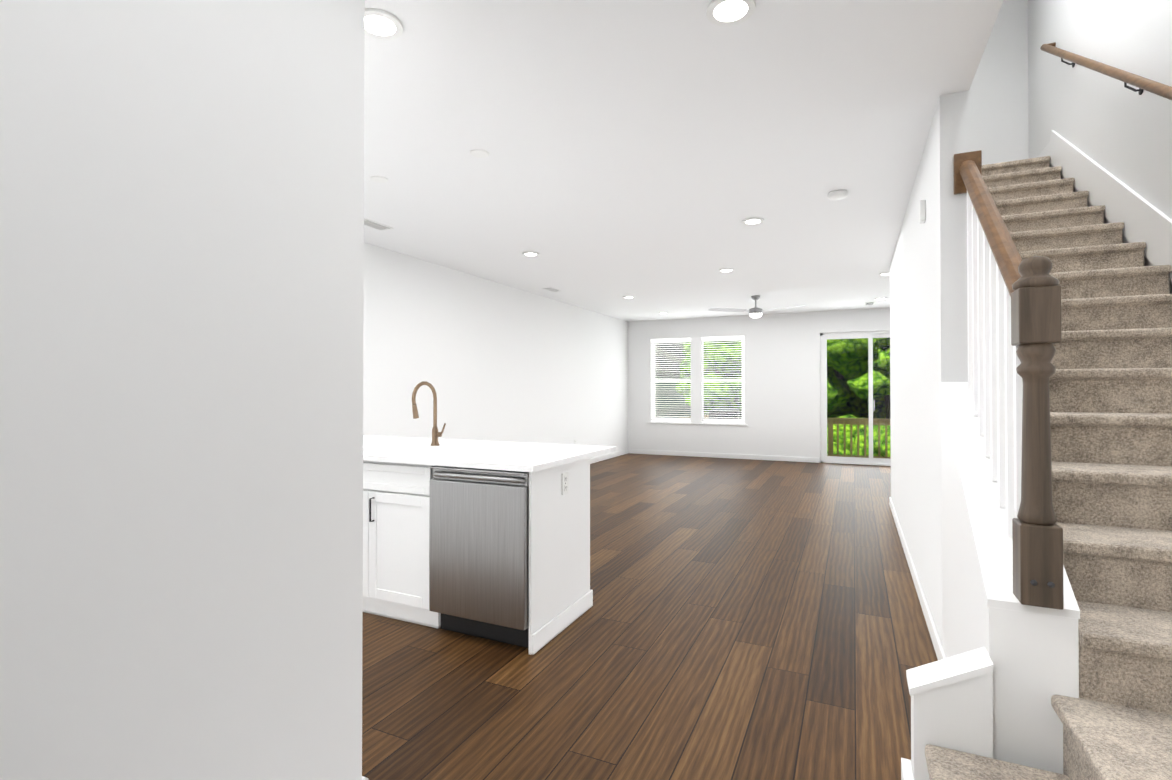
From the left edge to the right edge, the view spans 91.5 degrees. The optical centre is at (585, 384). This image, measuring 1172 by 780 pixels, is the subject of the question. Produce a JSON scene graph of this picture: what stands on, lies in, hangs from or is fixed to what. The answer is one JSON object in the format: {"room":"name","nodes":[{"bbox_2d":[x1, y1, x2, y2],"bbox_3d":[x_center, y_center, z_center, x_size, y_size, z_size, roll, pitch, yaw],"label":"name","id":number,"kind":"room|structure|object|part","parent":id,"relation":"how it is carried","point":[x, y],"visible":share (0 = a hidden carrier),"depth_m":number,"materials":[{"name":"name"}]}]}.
{"room":"entrance hallway","nodes":[
{"label":"entrance hallway","id":0,"kind":"room"},
{"bbox_2d":[0,0,364,779],"bbox_3d":[-2.789,-0.045,0.729,2.850,2.740,3.730,0,-1,25],"label":"wall","id":1,"kind":"structure","parent":0,"point":[180,388],"depth_m":1.32,"materials":[{"name":"white paint"}]},
{"bbox_2d":[363,242,627,458],"bbox_3d":[-2.067,0.001,5.813,0.160,2.740,13.870,0,-1,25],"label":"wall","id":2,"kind":"structure","parent":0,"point":[488,360],"depth_m":7.26,"materials":[{"name":"white paint"}]},
{"bbox_2d":[590,449,628,463],"bbox_3d":[-1.196,1.340,7.453,0.015,0.090,9.820,0,-1,25],"label":"baseboard","id":3,"kind":"structure","parent":2,"relation":"attached to","point":[619,453],"depth_m":10.90,"materials":[{"name":"white paint"}]},
{"bbox_2d":[362,453,937,779],"bbox_3d":[0.678,1.419,4.513,6.225,0.120,13.870,0,-1,25],"label":"floor","id":4,"kind":"structure","parent":0,"point":[745,619],"depth_m":2.84,"materials":[{"name":"brown wood"}]},
{"bbox_2d":[363,457,592,654],"bbox_3d":[-1.384,0.895,3.736,2.794,0.914,0.764,0,-1,25],"label":"kitchen island","id":5,"kind":"object","parent":4,"relation":"on","point":[489,540],"depth_m":3.05,"materials":[{"name":"white paint"}]},
{"bbox_2d":[429,466,528,647],"bbox_3d":[-0.449,0.895,3.225,0.598,0.905,0.619,0,-1,25],"label":"dishwasher","id":6,"kind":"object","parent":5,"relation":"in","point":[479,515],"depth_m":2.95,"materials":[{"name":"silver metal"}]},
{"bbox_2d":[363,435,614,472],"bbox_3d":[-1.303,0.428,3.894,2.810,0.038,1.090,0,-1,25],"label":"island countertop","id":7,"kind":"structure","parent":5,"relation":"on","point":[505,454],"depth_m":3.49,"materials":[{"name":"white stone"}]},
{"bbox_2d":[412,381,445,445],"bbox_3d":[-1.034,0.193,3.763,0.120,0.431,0.252,0,-1,25],"label":"faucet","id":8,"kind":"object","parent":7,"relation":"on","point":[435,434],"depth_m":3.84,"materials":[{"name":"brown metal"}]},
{"bbox_3d":[-1.374,1.302,3.754,2.794,0.100,0.717,0,-1,25],"label":"trim","id":9,"kind":"part","parent":5,"relation":"part of","materials":[{"name":"white paint"}]},
{"bbox_2d":[562,472,568,494],"bbox_3d":[-0.114,0.547,3.175,0.010,0.118,0.074,0,-1,25],"label":"outlet","id":10,"kind":"object","parent":5,"relation":"attached to","point":[565,475],"depth_m":3.17,"materials":[{"name":"grey plastic"}]},
{"bbox_2d":[901,647,993,779],"bbox_3d":[1.155,1.092,1.841,0.240,0.486,0.134,0,-1,25],"label":"wall","id":11,"kind":"structure","parent":4,"relation":"on","point":[952,702],"depth_m":1.79,"materials":[{"name":"white paint"}]},
{"bbox_2d":[925,42,1171,779],"bbox_3d":[2.611,-0.866,3.407,1.446,4.430,6.148,0,-1,25],"label":"staircase","id":12,"kind":"structure","parent":4,"relation":"on","point":[1069,310],"depth_m":2.15,"materials":[{"name":"beige carpet"}]},
{"bbox_3d":[1.581,-0.651,2.223,0.110,0.900,1.063,0,-1,25],"label":"handrail","id":13,"kind":"part","parent":12,"relation":"part of","materials":[{"name":"brown wood"}]},
{"bbox_3d":[3.212,-1.604,3.118,0.105,2.960,4.474,0,-1,25],"label":"handrail","id":14,"kind":"part","parent":12,"relation":"part of","materials":[{"name":"brown wood"}]},
{"bbox_2d":[364,0,1003,321],"bbox_3d":[0.088,-1.719,4.818,4.920,0.681,13.870,0,-1,25],"label":"ceiling","id":15,"kind":"structure","parent":0,"point":[650,155],"depth_m":3.27,"materials":[{"name":"white paint"}]},
{"bbox_2d":[364,219,392,230],"bbox_3d":[-1.823,-1.371,4.910,0.150,0.012,0.300,0,-1,25],"label":"ceiling vent","id":16,"kind":"object","parent":15,"relation":"in","point":[380,227],"visible":0.81,"depth_m":4.91,"materials":[{"name":"white plastic"}]},
{"bbox_2d":[370,176,387,182],"bbox_3d":[-1.393,-1.383,3.847,0.116,0.008,0.116,0,-1,25],"label":"cover plate","id":17,"kind":"object","parent":15,"relation":"attached to","point":[379,179],"visible":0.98,"depth_m":3.83,"materials":[{"name":"white plastic"}]},
{"bbox_2d":[365,8,402,39],"bbox_3d":[-0.801,-1.395,2.212,0.180,0.012,0.180,0,-1,25],"label":"recessed light","id":18,"kind":"object","parent":15,"relation":"in","point":[381,24],"visible":0.79,"depth_m":2.21,"materials":[{"name":"white plastic"}]},
{"bbox_2d":[470,149,488,157],"bbox_3d":[-0.640,-1.386,3.428,0.116,0.008,0.116,0,-1,25],"label":"cover plate","id":19,"kind":"object","parent":15,"relation":"attached to","point":[478,153],"visible":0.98,"depth_m":3.41,"materials":[{"name":"white plastic"}]},
{"bbox_2d":[522,251,538,256],"bbox_3d":[-0.574,-1.362,5.948,0.180,0.012,0.180,0,-1,25],"label":"recessed light","id":20,"kind":"object","parent":15,"relation":"in","point":[531,254],"visible":1,"depth_m":5.94,"materials":[{"name":"white plastic"}]},
{"bbox_2d":[542,287,560,291],"bbox_3d":[-0.480,-1.343,8.080,0.150,0.012,0.300,0,-1,25],"label":"ceiling vent","id":21,"kind":"object","parent":15,"relation":"in","point":[551,289],"visible":0.98,"depth_m":8.05,"materials":[{"name":"white plastic"}]},
{"bbox_2d":[719,268,733,271],"bbox_3d":[1.660,-1.355,6.756,0.180,0.012,0.180,0,-1,25],"label":"recessed light","id":22,"kind":"object","parent":15,"relation":"in","point":[726,270],"visible":1,"depth_m":6.74,"materials":[{"name":"white plastic"}]},
{"bbox_2d":[706,0,755,25],"bbox_3d":[0.538,-1.396,2.125,0.180,0.012,0.180,0,-1,25],"label":"recessed light","id":23,"kind":"object","parent":15,"relation":"in","point":[726,12],"visible":1,"depth_m":2.13,"materials":[{"name":"white plastic"}]},
{"bbox_2d":[742,217,763,224],"bbox_3d":[1.401,-1.372,4.790,0.180,0.012,0.180,0,-1,25],"label":"recessed light","id":24,"kind":"object","parent":15,"relation":"in","point":[753,221],"visible":1,"depth_m":4.78,"materials":[{"name":"white plastic"}]},
{"bbox_2d":[708,295,806,317],"bbox_3d":[2.675,-1.178,8.730,1.358,0.330,1.298,0,-1,25],"label":"ceiling fan","id":25,"kind":"object","parent":15,"relation":"hanging from","point":[755,312],"visible":1,"depth_m":8.56,"materials":[{"name":"silver metal"}]},
{"bbox_3d":[2.570,-1.209,8.648,0.210,0.270,0.210,0,-1,25],"label":"motor","id":26,"kind":"part","parent":25,"relation":"part of","materials":[{"name":"silver metal"}]},
{"bbox_2d":[828,190,847,199],"bbox_3d":[1.812,-1.363,4.112,0.132,0.042,0.132,0,-1,25],"label":"smoke detector","id":27,"kind":"object","parent":15,"relation":"attached to","point":[837,194],"visible":0.98,"depth_m":4.08,"materials":[{"name":"white plastic"}]},
{"bbox_2d":[879,272,889,275],"bbox_3d":[3.672,-1.353,6.973,0.180,0.012,0.180,0,-1,25],"label":"recessed light","id":28,"kind":"object","parent":15,"relation":"in","point":[885,274],"visible":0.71,"depth_m":6.98,"materials":[{"name":"white plastic"}]},
{"bbox_2d":[628,308,889,462],"bbox_3d":[3.588,0.044,10.733,6.225,2.740,0.160,0,-1,25],"label":"wall","id":29,"kind":"structure","parent":0,"point":[782,384],"depth_m":10.77,"materials":[{"name":"white paint"}]},
{"bbox_2d":[647,336,747,425],"bbox_3d":[2.198,-0.079,11.355,2.000,1.722,0.175,0,-1,25],"label":"window","id":30,"kind":"structure","parent":29,"relation":"in","point":[697,380],"depth_m":11.31,"materials":[{"name":"white plastic"}]},
{"bbox_3d":[2.183,0.771,11.316,2.000,0.022,0.105,0,-1,25],"label":"sill","id":31,"kind":"part","parent":30,"relation":"part of","materials":[{"name":"white paint"}]},
{"bbox_2d":[629,449,818,462],"bbox_3d":[2.561,1.373,11.105,3.660,0.090,0.015,0,-1,25],"label":"baseboard","id":32,"kind":"structure","parent":29,"relation":"attached to","point":[635,451],"depth_m":11.02,"materials":[{"name":"white paint"}]},
{"bbox_2d":[820,331,890,465],"bbox_3d":[5.025,0.234,10.080,1.640,2.350,0.100,0,-1,25],"label":"door frame","id":33,"kind":"structure","parent":29,"relation":"attached to","point":[821,369],"depth_m":10.36,"materials":[{"name":"white plastic"}]},
{"bbox_2d":[823,333,890,463],"bbox_3d":[5.023,0.241,10.075,1.550,2.275,0.090,0,-1,25],"label":"sliding door","id":34,"kind":"structure","parent":29,"relation":"in","point":[870,459],"depth_m":10.12,"materials":[{"name":"white plastic"}]},
{"bbox_2d":[890,90,1079,773],"bbox_3d":[2.478,-1.615,4.143,0.228,5.941,5.262,0,-1,25],"label":"wall","id":35,"kind":"structure","parent":0,"point":[1033,652],"depth_m":2.71,"materials":[{"name":"white paint"}]},
{"bbox_2d":[889,497,945,659],"bbox_3d":[2.390,1.311,4.208,0.015,0.090,5.202,0,-1,25],"label":"baseboard","id":36,"kind":"structure","parent":35,"relation":"attached to","point":[938,647],"depth_m":3.50,"materials":[{"name":"white paint"}]},
{"bbox_2d":[919,200,925,222],"bbox_3d":[1.964,-1.012,3.336,0.027,0.120,0.070,0,-1,25],"label":"wall sensor","id":37,"kind":"object","parent":35,"relation":"attached to","point":[922,216],"visible":1,"depth_m":3.31,"materials":[{"name":"white plastic"}]},
{"bbox_2d":[969,0,1028,164],"bbox_3d":[4.088,-1.596,6.206,1.145,5.941,0.160,0,-1,25],"label":"wall","id":38,"kind":"structure","parent":0,"point":[998,114],"depth_m":5.99,"materials":[{"name":"white paint"}]},
{"bbox_2d":[1028,0,1171,293],"bbox_3d":[3.424,-1.623,3.253,0.160,5.941,13.870,0,-1,25],"label":"wall","id":39,"kind":"structure","parent":0,"point":[1116,128],"depth_m":4.04,"materials":[{"name":"white paint"}]},
{"label":"outside","id":40,"kind":"structure","parent":0,"visible":0},
{"bbox_2d":[656,338,890,458],"bbox_3d":[17.391,-4.189,36.688,80.000,21.917,58.490,0,-1,25],"label":"backyard","id":41,"kind":"structure","parent":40,"point":[850,379],"depth_m":14.26,"materials":[{"name":"green plant"}]}
]}

